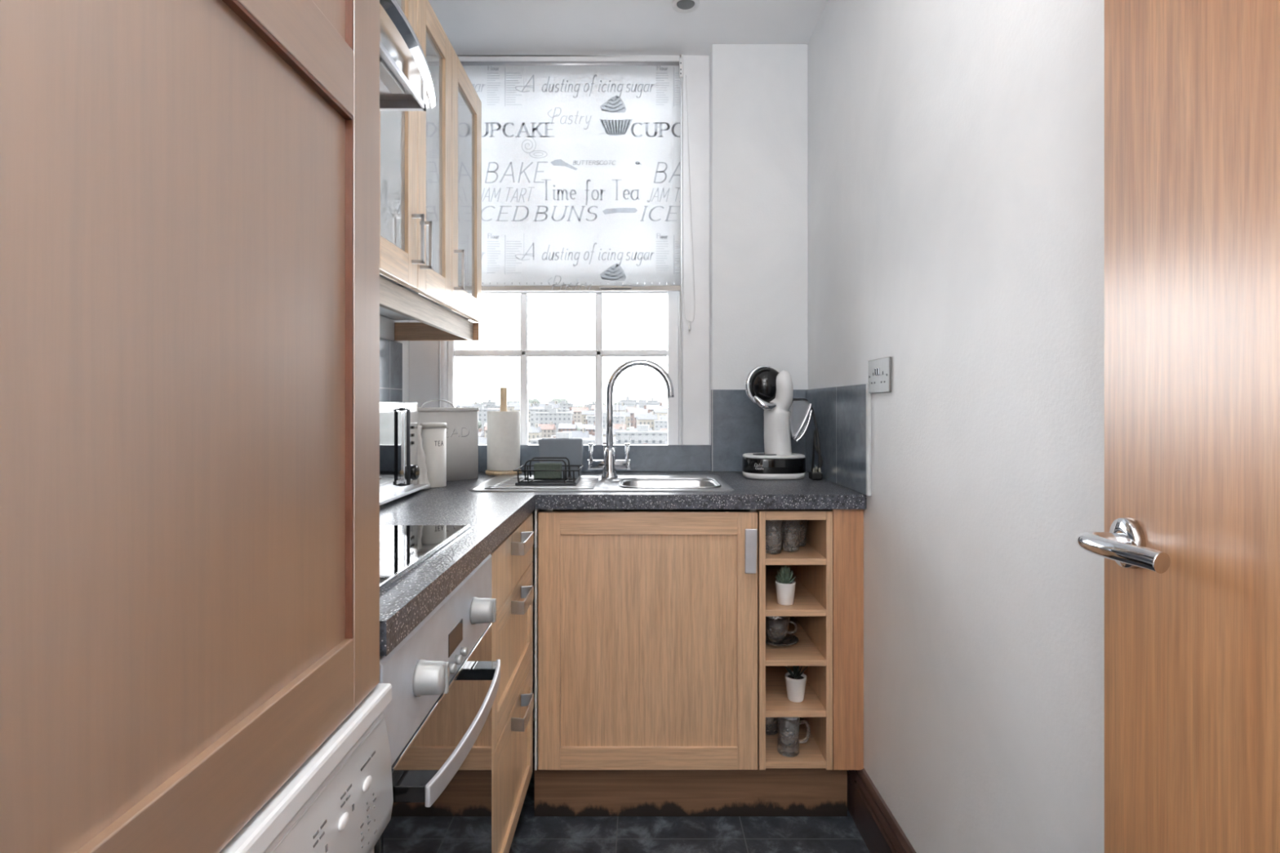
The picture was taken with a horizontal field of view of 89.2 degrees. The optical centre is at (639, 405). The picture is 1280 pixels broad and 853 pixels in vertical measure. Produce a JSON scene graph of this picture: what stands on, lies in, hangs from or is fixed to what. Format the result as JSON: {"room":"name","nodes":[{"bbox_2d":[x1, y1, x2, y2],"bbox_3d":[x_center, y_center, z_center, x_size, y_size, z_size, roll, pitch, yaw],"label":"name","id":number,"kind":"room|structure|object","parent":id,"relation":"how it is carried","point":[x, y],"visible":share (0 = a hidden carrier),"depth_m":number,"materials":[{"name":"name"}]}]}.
{"room":"kitchen","nodes":[
{"label":"kitchen","id":0,"kind":"room"},
{"bbox_2d":[379,315,408,402],"bbox_3d":[-0.935,-0.087,0.560,0.100,2.504,4.120,0,0,0],"label":"wall","id":1,"kind":"structure","parent":0,"point":[386,325],"depth_m":2.42,"materials":[{"name":"paint"}]},
{"bbox_2d":[379,337,402,402],"bbox_3d":[-0.879,0.006,1.564,0.010,0.473,1.648,0,0,0],"label":"tile backsplash","id":2,"kind":"structure","parent":1,"relation":"attached to","point":[390,351],"depth_m":2.27,"materials":[{"name":"tile"}]},
{"bbox_2d":[379,0,424,288],"bbox_3d":[-0.712,-0.696,1.511,0.346,0.794,0.302,0,0,0],"label":"upper cabinet","id":3,"kind":"object","parent":1,"relation":"attached to","point":[398,215],"visible":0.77,"depth_m":1.57,"materials":[{"name":"brown wood"}]},
{"bbox_2d":[379,0,435,111],"bbox_3d":[-0.630,-0.972,1.040,0.505,0.732,0.590,0,0,0],"label":"hood","id":4,"kind":"object","parent":1,"relation":"attached to","point":[406,81],"visible":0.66,"depth_m":1.18,"materials":[{"name":"silver metal"}]},
{"bbox_2d":[400,0,451,306],"bbox_3d":[-0.712,-0.696,1.815,0.346,0.794,0.302,0,0,0],"label":"upper cabinet","id":5,"kind":"object","parent":1,"relation":"attached to","point":[433,124],"visible":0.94,"depth_m":1.84,"materials":[{"name":"brown wood"}]},
{"bbox_2d":[379,45,481,322],"bbox_3d":[-0.712,-0.696,2.151,0.346,0.794,0.366,0,0,0],"label":"upper cabinet","id":6,"kind":"object","parent":1,"relation":"attached to","point":[466,104],"visible":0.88,"depth_m":2.16,"materials":[{"name":"brown wood"}]},
{"bbox_2d":[379,276,479,341],"bbox_3d":[-0.732,-0.267,1.857,0.304,0.064,0.993,0,0,0],"label":"pelmet","id":7,"kind":"object","parent":6,"relation":"attached to","point":[437,323],"visible":0.8,"depth_m":2.00,"materials":[{"name":"brown wood"}]},
{"bbox_2d":[428,0,827,56],"bbox_3d":[-0.132,-1.379,0.510,1.706,0.080,4.220,0,0,0],"label":"ceiling","id":8,"kind":"structure","parent":0,"point":[472,27],"depth_m":2.28,"materials":[{"name":"paint"}]},
{"bbox_2d":[671,0,699,13],"bbox_3d":[0.152,-1.334,2.160,0.094,0.008,0.094,0,0,0],"label":"recessed light","id":9,"kind":"object","parent":8,"relation":"in","point":[684,6],"visible":1,"depth_m":2.16,"materials":[{"name":"white plastic"}]},
{"bbox_2d":[531,44,808,720],"bbox_3d":[-0.132,-0.086,2.510,1.506,2.507,0.220,0,0,0],"label":"wall","id":10,"kind":"structure","parent":0,"point":[758,93],"depth_m":2.40,"materials":[{"name":"paint"}]},
{"bbox_2d":[408,54,709,444],"bbox_3d":[-0.309,-0.581,2.511,1.152,1.524,0.198,0,0,0],"label":"window","id":11,"kind":"structure","parent":10,"relation":"in","point":[432,364],"depth_m":2.48,"materials":[{"name":"white paint"}]},
{"bbox_2d":[460,57,694,330],"bbox_3d":[-0.271,-0.795,2.456,0.955,1.024,0.044,0,0,0],"label":"roller blind","id":12,"kind":"object","parent":11,"relation":"attached to","point":[581,160],"visible":0.83,"depth_m":2.45,"materials":[{"name":"fabric"}]},
{"bbox_2d":[478,444,711,471],"bbox_3d":[-0.306,0.194,2.401,1.137,0.098,0.022,0,0,0],"label":"tiled upstand","id":13,"kind":"object","parent":10,"relation":"attached to","point":[643,458],"visible":0.44,"depth_m":2.39,"materials":[{"name":"grey tile"}]},
{"bbox_2d":[711,389,805,471],"bbox_3d":[0.437,0.092,2.395,0.348,0.302,0.010,0,0,0],"label":"tile backsplash","id":14,"kind":"structure","parent":10,"relation":"attached to","point":[737,423],"depth_m":2.39,"materials":[{"name":"tile"}]},
{"bbox_2d":[508,720,870,852],"bbox_3d":[-0.132,1.195,0.410,1.706,0.060,4.020,0,0,0],"label":"floor","id":15,"kind":"structure","parent":0,"point":[532,834],"depth_m":1.76,"materials":[{"name":"tile"}]},
{"bbox_2d":[218,683,393,852],"bbox_3d":[-0.566,0.740,0.439,0.577,0.850,0.602,0,0,0],"label":"washing machine","id":16,"kind":"object","parent":15,"relation":"on","point":[340,799],"visible":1,"depth_m":0.61,"materials":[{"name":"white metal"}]},
{"bbox_2d":[0,0,379,852],"bbox_3d":[-0.586,-0.413,0.425,0.592,1.445,0.600,0,0,0],"label":"cabinet","id":17,"kind":"object","parent":16,"relation":"on","point":[189,189],"visible":1,"depth_m":0.42,"materials":[{"name":"brown wood"}]},
{"bbox_2d":[373,553,500,852],"bbox_3d":[-0.542,0.650,1.019,0.625,0.714,0.550,0,0,0],"label":"oven","id":18,"kind":"object","parent":15,"relation":"on","point":[437,717],"visible":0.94,"depth_m":0.96,"materials":[{"name":"white metal"}]},
{"bbox_2d":[490,513,533,852],"bbox_3d":[-0.559,0.649,1.542,0.592,0.720,0.490,0,0,0],"label":"drawer unit","id":19,"kind":"object","parent":15,"relation":"on","point":[512,587],"visible":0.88,"depth_m":1.49,"materials":[{"name":"brown wood"}]},
{"bbox_2d":[534,509,757,769],"bbox_3d":[0.018,0.649,2.071,0.619,0.725,0.597,0,0,0],"label":"base cabinet","id":20,"kind":"object","parent":15,"relation":"on","point":[646,622],"visible":0.94,"depth_m":1.81,"materials":[{"name":"brown wood"}]},
{"bbox_2d":[379,471,866,656],"bbox_3d":[-0.132,0.264,1.567,1.506,0.040,1.664,0,0,0],"label":"countertop","id":21,"kind":"structure","parent":20,"relation":"on","point":[491,517],"depth_m":1.65,"materials":[{"name":"stone"}]},
{"bbox_2d":[379,401,427,505],"bbox_3d":[-0.738,0.117,1.639,0.255,0.253,0.458,0,0,0],"label":"microwave","id":22,"kind":"object","parent":21,"relation":"on","point":[399,470],"visible":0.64,"depth_m":1.70,"materials":[{"name":"silver metal"}]},
{"bbox_2d":[417,425,430,489],"bbox_3d":[-0.641,0.150,1.890,0.056,0.185,0.033,0,0,0],"label":"cloth","id":23,"kind":"object","parent":21,"relation":"on","point":[423,477],"visible":0.48,"depth_m":1.88,"materials":[{"name":"white fabric"}]},
{"bbox_2d":[379,524,469,591],"bbox_3d":[-0.596,0.240,1.029,0.512,0.007,0.534,0,0,0],"label":"induction hob","id":24,"kind":"object","parent":21,"relation":"in","point":[402,548],"visible":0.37,"depth_m":1.11,"materials":[{"name":"black glass"}]},
{"bbox_2d":[420,422,446,488],"bbox_3d":[-0.622,0.147,1.955,0.077,0.192,0.077,0,0,0],"label":"canister","id":25,"kind":"object","parent":21,"relation":"on","point":[433,435],"visible":0.87,"depth_m":1.92,"materials":[{"name":"beige ceramic"}]},
{"bbox_2d":[417,399,479,480],"bbox_3d":[-0.669,0.110,2.151,0.226,0.265,0.161,0,0,-41],"label":"bin","id":26,"kind":"object","parent":21,"relation":"on","point":[462,423],"visible":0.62,"depth_m":2.12,"materials":[{"name":"grey metal"}]},
{"bbox_2d":[484,386,521,475],"bbox_3d":[-0.487,0.089,2.318,0.128,0.309,0.128,0,0,0],"label":"holder","id":27,"kind":"object","parent":21,"relation":"on","point":[503,389],"visible":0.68,"depth_m":2.31,"materials":[{"name":"brown wood"}]},
{"bbox_2d":[487,411,519,471],"bbox_3d":[-0.487,0.124,2.318,0.116,0.207,0.116,0,0,0],"label":"roll","id":28,"kind":"object","parent":27,"relation":"on","point":[503,427],"visible":0.92,"depth_m":2.27,"materials":[{"name":"paper"}]},
{"bbox_2d":[468,474,733,511],"bbox_3d":[-0.112,0.315,2.049,0.767,0.157,0.427,0,0,0],"label":"sink","id":29,"kind":"object","parent":21,"relation":"in","point":[588,482],"visible":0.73,"depth_m":2.01,"materials":[{"name":"metal"}]},
{"bbox_2d":[513,457,582,485],"bbox_3d":[-0.280,0.200,2.004,0.194,0.077,0.167,0,0,0],"label":"sponge caddy","id":30,"kind":"object","parent":29,"relation":"on","point":[526,481],"visible":0.94,"depth_m":1.95,"materials":[{"name":"black metal"}]},
{"bbox_2d":[533,462,561,479],"bbox_3d":[-0.282,0.200,1.990,0.085,0.047,0.020,0,0,0],"label":"sponge","id":31,"kind":"object","parent":30,"relation":"in","point":[537,466],"visible":0.94,"depth_m":1.98,"materials":[{"name":"green"}]},
{"bbox_2d":[515,477,580,485],"bbox_3d":[-0.281,0.234,2.002,0.182,0.010,0.145,0,0,0],"label":"drip tray","id":32,"kind":"object","parent":30,"relation":"on","point":[525,481],"depth_m":1.93,"materials":[{"name":"grey plastic"}]},
{"bbox_2d":[513,465,582,482],"bbox_3d":[-0.280,0.210,2.004,0.194,0.038,0.167,0,0,0],"label":"wire basket","id":33,"kind":"object","parent":30,"relation":"on","point":[526,479],"depth_m":1.95,"materials":[{"name":"metal"}]},
{"bbox_2d":[538,438,583,477],"bbox_3d":[-0.260,0.175,2.147,0.144,0.130,0.061,0,0,0],"label":"box","id":34,"kind":"object","parent":29,"relation":"on","point":[571,449],"visible":0.6,"depth_m":2.12,"materials":[{"name":"grey plastic"}]},
{"bbox_2d":[587,359,674,478],"bbox_3d":[-0.030,0.042,2.170,0.288,0.396,0.056,0,0,0],"label":"mixer tap","id":35,"kind":"object","parent":21,"relation":"on","point":[609,465],"visible":1,"depth_m":2.16,"materials":[{"name":"silver metal"}]},
{"bbox_2d":[742,364,822,479],"bbox_3d":[0.478,0.054,2.195,0.265,0.378,0.161,0,0,0],"label":"coffee machine","id":36,"kind":"object","parent":21,"relation":"on","point":[772,391],"visible":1,"depth_m":2.15,"materials":[{"name":"white plastic"}]},
{"bbox_2d":[752,453,776,455],"bbox_3d":[0.421,0.163,2.168,0.088,0.004,0.060,0,0,0],"label":"drip tray","id":37,"kind":"object","parent":36,"relation":"on","point":[756,454],"depth_m":2.15,"materials":[{"name":"grey plastic"}]},
{"bbox_2d":[533,764,847,816],"bbox_3d":[0.144,1.090,1.849,0.888,0.150,0.018,0,0,0],"label":"plinth","id":38,"kind":"object","parent":15,"relation":"on","point":[769,792],"visible":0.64,"depth_m":1.84,"materials":[{"name":"wood"}]},
{"bbox_2d":[756,509,832,769],"bbox_3d":[0.432,0.652,2.070,0.204,0.718,0.541,0,0,0],"label":"open shelf unit","id":39,"kind":"object","parent":15,"relation":"on","point":[811,609],"visible":0.6,"depth_m":1.83,"materials":[{"name":"brown wood"}]},
{"bbox_2d":[765,717,777,734],"bbox_3d":[0.408,0.936,1.975,0.095,0.102,0.063,0,0,0],"label":"glass mug","id":40,"kind":"object","parent":39,"relation":"on","point":[771,727],"visible":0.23,"depth_m":1.95,"materials":[{"name":"grey"}]},
{"bbox_2d":[765,520,782,554],"bbox_3d":[0.382,0.375,1.870,0.059,0.096,0.059,0,0,0],"label":"glass tumbler","id":41,"kind":"object","parent":39,"relation":"on","point":[773,527],"visible":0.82,"depth_m":1.85,"materials":[{"name":"grey"}]},
{"bbox_2d":[765,633,798,647],"bbox_3d":[0.412,0.698,1.929,0.118,0.016,0.116,0,0,0],"label":"saucer","id":42,"kind":"object","parent":39,"relation":"on","point":[790,639],"visible":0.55,"depth_m":1.92,"materials":[{"name":"grey"}]},
{"bbox_2d":[765,616,796,643],"bbox_3d":[0.407,0.661,1.925,0.078,0.074,0.087,0,0,-33],"label":"glass cup","id":43,"kind":"object","parent":42,"relation":"on","point":[776,627],"visible":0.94,"depth_m":1.90,"materials":[{"name":"grey"}]},
{"bbox_2d":[775,564,795,605],"bbox_3d":[0.416,0.511,1.858,0.057,0.109,0.057,0,0,23],"label":"potted succulent","id":44,"kind":"object","parent":39,"relation":"on","point":[784,584],"visible":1,"depth_m":1.84,"materials":[{"name":"ceramic"}]},
{"bbox_2d":[775,579,795,605],"bbox_3d":[0.416,0.535,1.858,0.057,0.063,0.057,0,0,0],"label":"pot","id":45,"kind":"object","parent":44,"relation":"attached to","point":[785,588],"depth_m":1.84,"materials":[{"name":"white ceramic"}]},
{"bbox_2d":[782,520,799,551],"bbox_3d":[0.442,0.372,1.900,0.057,0.101,0.057,0,0,0],"label":"glass tumbler","id":46,"kind":"object","parent":39,"relation":"on","point":[791,528],"visible":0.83,"depth_m":1.88,"materials":[{"name":"grey"}]},
{"bbox_2d":[777,717,810,756],"bbox_3d":[0.439,0.936,1.853,0.095,0.102,0.063,0,0,0],"label":"glass mug","id":47,"kind":"object","parent":39,"relation":"on","point":[788,741],"visible":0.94,"depth_m":1.83,"materials":[{"name":"grey"}]},
{"bbox_2d":[765,717,826,768],"bbox_3d":[0.432,0.998,2.065,0.168,0.018,0.530,0,0,0],"label":"shelf","id":48,"kind":"object","parent":39,"relation":"attached to","point":[811,755],"depth_m":1.83,"materials":[{"name":"brown wood"}]},
{"bbox_2d":[765,666,826,717],"bbox_3d":[0.432,0.856,2.065,0.168,0.018,0.530,0,0,0],"label":"shelf","id":49,"kind":"object","parent":39,"relation":"attached to","point":[778,704],"depth_m":1.86,"materials":[{"name":"brown wood"}]},
{"bbox_2d":[765,616,826,666],"bbox_3d":[0.432,0.714,2.065,0.168,0.016,0.530,0,0,0],"label":"shelf","id":50,"kind":"object","parent":39,"relation":"attached to","point":[806,651],"depth_m":1.86,"materials":[{"name":"brown wood"}]},
{"bbox_2d":[765,564,826,616],"bbox_3d":[0.432,0.576,2.065,0.168,0.018,0.530,0,0,0],"label":"shelf","id":51,"kind":"object","parent":39,"relation":"attached to","point":[806,602],"depth_m":1.88,"materials":[{"name":"brown wood"}]},
{"bbox_2d":[765,542,826,564],"bbox_3d":[0.432,0.433,2.065,0.168,0.018,0.530,0,0,0],"label":"shelf","id":52,"kind":"object","parent":39,"relation":"attached to","point":[810,553],"depth_m":1.82,"materials":[{"name":"brown wood"}]},
{"bbox_2d":[785,666,807,702],"bbox_3d":[0.454,0.790,1.866,0.070,0.112,0.070,0,0,0],"label":"potted plant","id":53,"kind":"object","parent":39,"relation":"on","point":[795,680],"visible":0.88,"depth_m":1.85,"materials":[{"name":"white ceramic"}]},
{"bbox_2d":[799,520,806,546],"bbox_3d":[0.480,0.371,1.970,0.055,0.104,0.055,0,0,0],"label":"glass tumbler","id":54,"kind":"object","parent":39,"relation":"on","point":[802,522],"visible":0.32,"depth_m":1.95,"materials":[{"name":"white"}]},
{"bbox_2d":[831,509,863,769],"bbox_3d":[0.578,0.649,1.808,0.084,0.724,0.019,0,0,0],"label":"filler panel","id":55,"kind":"object","parent":39,"relation":"attached to","point":[847,524],"visible":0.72,"depth_m":1.80,"materials":[{"name":"brown wood"}]},
{"bbox_2d":[807,0,1104,852],"bbox_3d":[0.671,-0.087,0.560,0.100,2.504,4.120,0,0,0],"label":"wall","id":56,"kind":"structure","parent":0,"point":[956,148],"depth_m":1.22,"materials":[{"name":"paint"}]},
{"bbox_2d":[805,382,871,496],"bbox_3d":[0.616,0.090,2.070,0.012,0.305,0.660,0,0,0],"label":"tile backsplash","id":57,"kind":"structure","parent":56,"relation":"attached to","point":[842,414],"depth_m":1.95,"materials":[{"name":"tile"}]},
{"bbox_2d":[868,356,891,393],"bbox_3d":[0.616,-0.077,1.675,0.011,0.088,0.146,0,0,0],"label":"wall socket","id":58,"kind":"object","parent":56,"relation":"attached to","point":[879,370],"visible":1,"depth_m":1.66,"materials":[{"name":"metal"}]},
{"bbox_2d":[847,768,916,852],"bbox_3d":[0.611,1.085,1.190,0.022,0.160,2.340,0,0,0],"label":"baseboard","id":59,"kind":"structure","parent":56,"relation":"attached to","point":[876,824],"depth_m":1.69,"materials":[{"name":"brown wood"}]},
{"label":"outside","id":60,"kind":"structure","parent":0,"visible":0},
{"bbox_2d":[619,396,636,407],"bbox_3d":[-23.120,2.720,1250.000,32.940,40.890,16.740,0,0,0],"label":"tower block","id":61,"kind":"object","parent":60,"point":[630,403],"visible":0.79,"depth_m":1241.99,"materials":[{"name":"concrete"}]},
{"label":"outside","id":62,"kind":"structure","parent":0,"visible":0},
{"bbox_2d":[637,400,652,408],"bbox_3d":[10.358,5.765,1400.000,30.744,34.800,15.624,0,0,0],"label":"tower block","id":63,"kind":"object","parent":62,"point":[642,405],"visible":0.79,"depth_m":1392.32,"materials":[{"name":"concrete"}]},
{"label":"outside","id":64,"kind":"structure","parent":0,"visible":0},
{"bbox_2d":[647,397,658,404],"bbox_3d":[29.593,2.285,1500.000,26.352,41.760,13.392,0,0,0],"label":"tower block","id":65,"kind":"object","parent":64,"point":[654,402],"visible":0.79,"depth_m":1493.38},
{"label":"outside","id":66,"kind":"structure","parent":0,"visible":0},
{"bbox_2d":[587,400,595,410],"bbox_3d":[-96.547,6.635,1350.000,21.960,33.060,11.160,0,0,0],"label":"tower block","id":67,"kind":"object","parent":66,"point":[593,402],"visible":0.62,"depth_m":1344.55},
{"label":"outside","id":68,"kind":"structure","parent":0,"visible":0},
{"bbox_2d":[482,399,496,406],"bbox_3d":[-347.719,4.025,1500.000,28.548,38.280,14.508,0,0,0],"label":"tower block","id":69,"kind":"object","parent":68,"point":[489,403],"visible":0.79,"depth_m":1493.02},
{"bbox_3d":[-0.132,-0.087,-0.090,1.506,2.504,0.100,0,0,0],"label":"wall","id":70,"kind":"structure","parent":0,"visible":0},
{"bbox_2d":[1076,0,1279,852],"bbox_3d":[0.442,0.171,0.367,0.100,1.973,0.762,0,0,12],"label":"door","id":71,"kind":"structure","parent":70,"relation":"in","point":[1189,543],"depth_m":0.58,"materials":[{"name":"brown wood"}]},
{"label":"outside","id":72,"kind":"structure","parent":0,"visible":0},
{"bbox_2d":[528,422,634,428],"bbox_3d":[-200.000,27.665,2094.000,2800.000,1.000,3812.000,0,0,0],"label":"ground","id":73,"kind":"structure","parent":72,"point":[577,424],"depth_m":919.60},
{"bbox_2d":[457,402,479,407],"bbox_3d":[-426.806,9.064,1619.161,51.419,36.201,37.605,0,0,-4],"label":"house","id":74,"kind":"structure","parent":73,"relation":"on","point":[460,405],"depth_m":1613.55,"materials":[{"name":"white"}]},
{"bbox_2d":[462,404,500,408],"bbox_3d":[-324.940,11.761,1336.631,74.902,30.807,38.065,0,0,2],"label":"block","id":75,"kind":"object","parent":73,"relation":"on","point":[485,405],"visible":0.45,"depth_m":1318.22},
{"bbox_2d":[478,428,484,436],"bbox_3d":[-103.177,20.645,404.292,11.400,13.040,9.800,0,0,7],"label":"house","id":76,"kind":"structure","parent":73,"relation":"on","point":[481,433],"depth_m":402.82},
{"bbox_2d":[478,434,487,442],"bbox_3d":[-84.712,21.060,339.876,13.400,12.209,9.800,0,0,2],"label":"house","id":77,"kind":"structure","parent":73,"relation":"on","point":[481,439],"depth_m":337.48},
{"bbox_2d":[484,424,487,434],"bbox_3d":[-107.114,19.816,479.809,13.842,14.698,10.940,0,0,-1],"label":"house","id":78,"kind":"structure","parent":73,"relation":"on","point":[486,426],"depth_m":474.76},
{"bbox_2d":[474,404,500,431],"bbox_3d":[-171.662,13.299,695.388,39.721,27.731,20.186,0,0,-2],"label":"block","id":79,"kind":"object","parent":73,"relation":"on","point":[482,413],"visible":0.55,"depth_m":685.89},
{"bbox_2d":[507,402,528,411],"bbox_3d":[-251.185,8.293,1344.004,41.135,37.744,30.084,0,0,-4],"label":"house","id":80,"kind":"structure","parent":73,"relation":"on","point":[511,405],"depth_m":1333.11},
{"bbox_2d":[514,403,535,422],"bbox_3d":[-187.745,11.851,1059.088,33.033,30.628,24.158,0,0,-5],"label":"house","id":81,"kind":"structure","parent":73,"relation":"on","point":[517,408],"depth_m":1049.70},
{"bbox_2d":[528,398,540,403],"bbox_3d":[-318.142,3.072,1901.398,52.499,48.185,37.801,0,0,0],"label":"tree","id":82,"kind":"object","parent":73,"relation":"on","point":[530,401],"visible":0.29,"depth_m":1897.05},
{"bbox_2d":[528,423,542,442],"bbox_3d":[-67.355,19.033,396.115,13.400,16.265,9.800,0,0,1],"label":"house","id":83,"kind":"structure","parent":73,"relation":"on","point":[534,432],"depth_m":392.15,"materials":[{"name":"white"}]},
{"bbox_2d":[532,404,547,408],"bbox_3d":[-130.575,12.590,857.791,22.800,29.150,19.600,0,0,-5],"label":"house","id":84,"kind":"structure","parent":73,"relation":"on","point":[533,407],"depth_m":855.90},
{"bbox_2d":[537,422,555,438],"bbox_3d":[-70.563,19.602,484.950,13.842,15.126,10.940,0,0,4],"label":"house","id":85,"kind":"structure","parent":73,"relation":"on","point":[548,430],"depth_m":480.00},
{"bbox_2d":[529,404,569,426],"bbox_3d":[-97.234,13.264,700.197,39.721,27.802,20.186,0,0,4],"label":"block","id":86,"kind":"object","parent":73,"relation":"on","point":[532,411],"visible":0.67,"depth_m":691.44,"materials":[{"name":"white"}]},
{"bbox_2d":[538,400,560,408],"bbox_3d":[-148.419,9.647,1067.610,33.033,35.035,24.158,0,0,4],"label":"house","id":87,"kind":"structure","parent":73,"relation":"on","point":[556,406],"depth_m":1064.15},
{"bbox_2d":[533,400,571,408],"bbox_3d":[-174.392,8.781,1299.252,74.902,36.768,38.065,0,0,-6],"label":"block","id":88,"kind":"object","parent":73,"relation":"on","point":[563,406],"visible":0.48,"depth_m":1283.30,"materials":[{"name":"concrete"}]},
{"bbox_2d":[534,408,573,432],"bbox_3d":[-77.796,14.886,585.998,32.912,24.558,16.726,0,0,-2],"label":"block","id":89,"kind":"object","parent":73,"relation":"on","point":[553,415],"visible":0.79,"depth_m":578.00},
{"bbox_2d":[551,398,568,403],"bbox_3d":[-235.856,2.305,1901.398,52.499,49.720,37.801,0,0,0],"label":"tree","id":90,"kind":"object","parent":73,"relation":"on","point":[559,401],"visible":0.3,"depth_m":1897.98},
{"bbox_2d":[529,431,595,444],"bbox_3d":[-28.642,18.702,249.013,24.400,16.926,12.400,0,0,5],"label":"block","id":91,"kind":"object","parent":73,"relation":"on","point":[560,434],"visible":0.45,"depth_m":245.88,"materials":[{"name":"white"}]},
{"bbox_2d":[558,420,577,431],"bbox_3d":[-53.121,19.019,477.220,12.726,16.293,10.940,0,0,3],"label":"house","id":92,"kind":"structure","parent":73,"relation":"on","point":[572,426],"depth_m":473.95,"materials":[{"name":"white"}]},
{"bbox_2d":[562,427,589,438],"bbox_3d":[-33.373,19.284,336.581,13.400,15.761,9.800,0,0,1],"label":"house","id":93,"kind":"structure","parent":73,"relation":"on","point":[576,434],"depth_m":334.52,"materials":[{"name":"white"}]},
{"bbox_2d":[571,405,589,422],"bbox_3d":[-99.561,13.481,1064.392,30.568,27.368,24.158,0,0,5],"label":"house","id":94,"kind":"structure","parent":73,"relation":"on","point":[577,416],"depth_m":1053.81,"materials":[{"name":"white"}]},
{"bbox_2d":[580,422,595,434],"bbox_3d":[-37.638,19.542,482.913,12.726,15.246,10.940,0,0,-2],"label":"house","id":95,"kind":"structure","parent":73,"relation":"on","point":[590,428],"depth_m":478.83,"materials":[{"name":"white"}]},
{"bbox_2d":[581,410,595,424],"bbox_3d":[-64.208,15.495,866.165,26.800,23.341,19.600,0,0,-2],"label":"house","id":96,"kind":"structure","parent":73,"relation":"on","point":[584,413],"depth_m":856.95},
{"bbox_2d":[589,432,595,438],"bbox_3d":[-31.918,21.666,393.150,11.400,10.998,9.800,0,0,5],"label":"house","id":97,"kind":"structure","parent":73,"relation":"on","point":[593,435],"depth_m":391.76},
{"bbox_2d":[591,404,606,410],"bbox_3d":[-77.869,11.298,1309.234,38.065,31.734,30.084,0,0,5],"label":"house","id":98,"kind":"structure","parent":73,"relation":"on","point":[604,406],"depth_m":1301.28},
{"bbox_2d":[586,412,625,429],"bbox_3d":[-29.703,16.492,574.483,32.912,21.346,16.726,0,0,0],"label":"block","id":99,"kind":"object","parent":73,"relation":"on","point":[591,419],"visible":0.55,"depth_m":566.41,"materials":[{"name":"concrete"}]},
{"bbox_2d":[602,436,615,444],"bbox_3d":[-15.324,21.167,346.575,11.400,11.997,9.800,0,0,-3],"label":"house","id":100,"kind":"structure","parent":73,"relation":"on","point":[604,438],"depth_m":343.63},
{"bbox_2d":[602,426,624,436],"bbox_3d":[-16.228,19.995,398.341,13.400,14.341,9.800,0,0,-5],"label":"house","id":101,"kind":"structure","parent":73,"relation":"on","point":[604,431],"depth_m":396.33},
{"bbox_2d":[605,402,626,411],"bbox_3d":[-30.972,11.291,853.051,26.800,31.748,19.600,0,0,-2],"label":"house","id":102,"kind":"structure","parent":73,"relation":"on","point":[622,407],"depth_m":848.00,"materials":[{"name":"white"}]},
{"bbox_2d":[605,422,626,431],"bbox_3d":[-17.538,19.517,482.331,13.842,15.296,10.940,0,0,7],"label":"house","id":103,"kind":"structure","parent":73,"relation":"on","point":[615,426],"depth_m":480.06,"materials":[{"name":"white"}]},
{"bbox_2d":[613,408,630,427],"bbox_3d":[-21.844,15.490,704.749,21.814,23.350,15.954,0,0,-2],"label":"house","id":104,"kind":"structure","parent":73,"relation":"on","point":[626,413],"depth_m":700.10,"materials":[{"name":"white"}]},
{"bbox_2d":[626,404,638,422],"bbox_3d":[-17.727,13.073,1050.043,30.567,28.184,24.158,0,0,7],"label":"house","id":105,"kind":"structure","parent":73,"relation":"on","point":[635,406],"depth_m":1046.24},
{"bbox_2d":[630,405,648,426],"bbox_3d":[-0.550,13.403,849.210,22.800,27.525,19.600,0,0,6],"label":"house","id":106,"kind":"structure","parent":73,"relation":"on","point":[645,409],"depth_m":842.22,"materials":[{"name":"white"}]},
{"bbox_2d":[629,427,652,431],"bbox_3d":[0.530,19.607,395.226,13.400,15.115,9.800,0,0,-3],"label":"house","id":107,"kind":"structure","parent":73,"relation":"on","point":[650,428],"depth_m":394.16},
{"bbox_2d":[615,424,667,444],"bbox_3d":[1.907,17.849,287.051,24.400,18.632,12.400,0,0,5],"label":"block","id":108,"kind":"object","parent":73,"relation":"on","point":[642,435],"visible":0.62,"depth_m":281.28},
{"bbox_2d":[633,409,652,428],"bbox_3d":[3.143,15.525,686.963,18.558,23.279,15.954,0,0,-4],"label":"house","id":109,"kind":"structure","parent":73,"relation":"on","point":[648,411],"depth_m":684.22,"materials":[{"name":"white"}]},
{"bbox_2d":[635,411,657,431],"bbox_3d":[6.136,16.079,587.536,18.074,22.173,13.219,0,0,-6],"label":"house","id":110,"kind":"structure","parent":73,"relation":"on","point":[642,419],"depth_m":582.11,"materials":[{"name":"white"}]},
{"bbox_2d":[636,399,659,404],"bbox_3d":[7.911,5.700,1668.605,93.628,42.929,47.581,0,0,-4],"label":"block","id":111,"kind":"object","parent":73,"relation":"on","point":[639,400],"visible":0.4,"depth_m":1657.06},
{"bbox_2d":[646,402,663,413],"bbox_3d":[25.543,11.028,1078.266,28.102,32.274,24.158,0,0,0],"label":"house","id":112,"kind":"structure","parent":73,"relation":"on","point":[651,407],"depth_m":1073.28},
{"bbox_2d":[653,408,667,420],"bbox_3d":[31.301,13.543,844.821,26.800,27.244,19.600,0,0,6],"label":"house","id":113,"kind":"structure","parent":73,"relation":"on","point":[660,411],"depth_m":837.10,"materials":[{"name":"white"}]},
{"bbox_2d":[653,420,667,431],"bbox_3d":[24.224,17.574,478.731,27.237,19.182,13.842,0,0,3],"label":"block","id":114,"kind":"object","parent":73,"relation":"on","point":[659,424],"visible":0.17,"depth_m":472.56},
{"bbox_2d":[660,416,667,420],"bbox_3d":[27.571,17.127,573.087,18.074,20.075,13.219,0,0,-5],"label":"house","id":115,"kind":"structure","parent":73,"relation":"on","point":[662,418],"depth_m":569.95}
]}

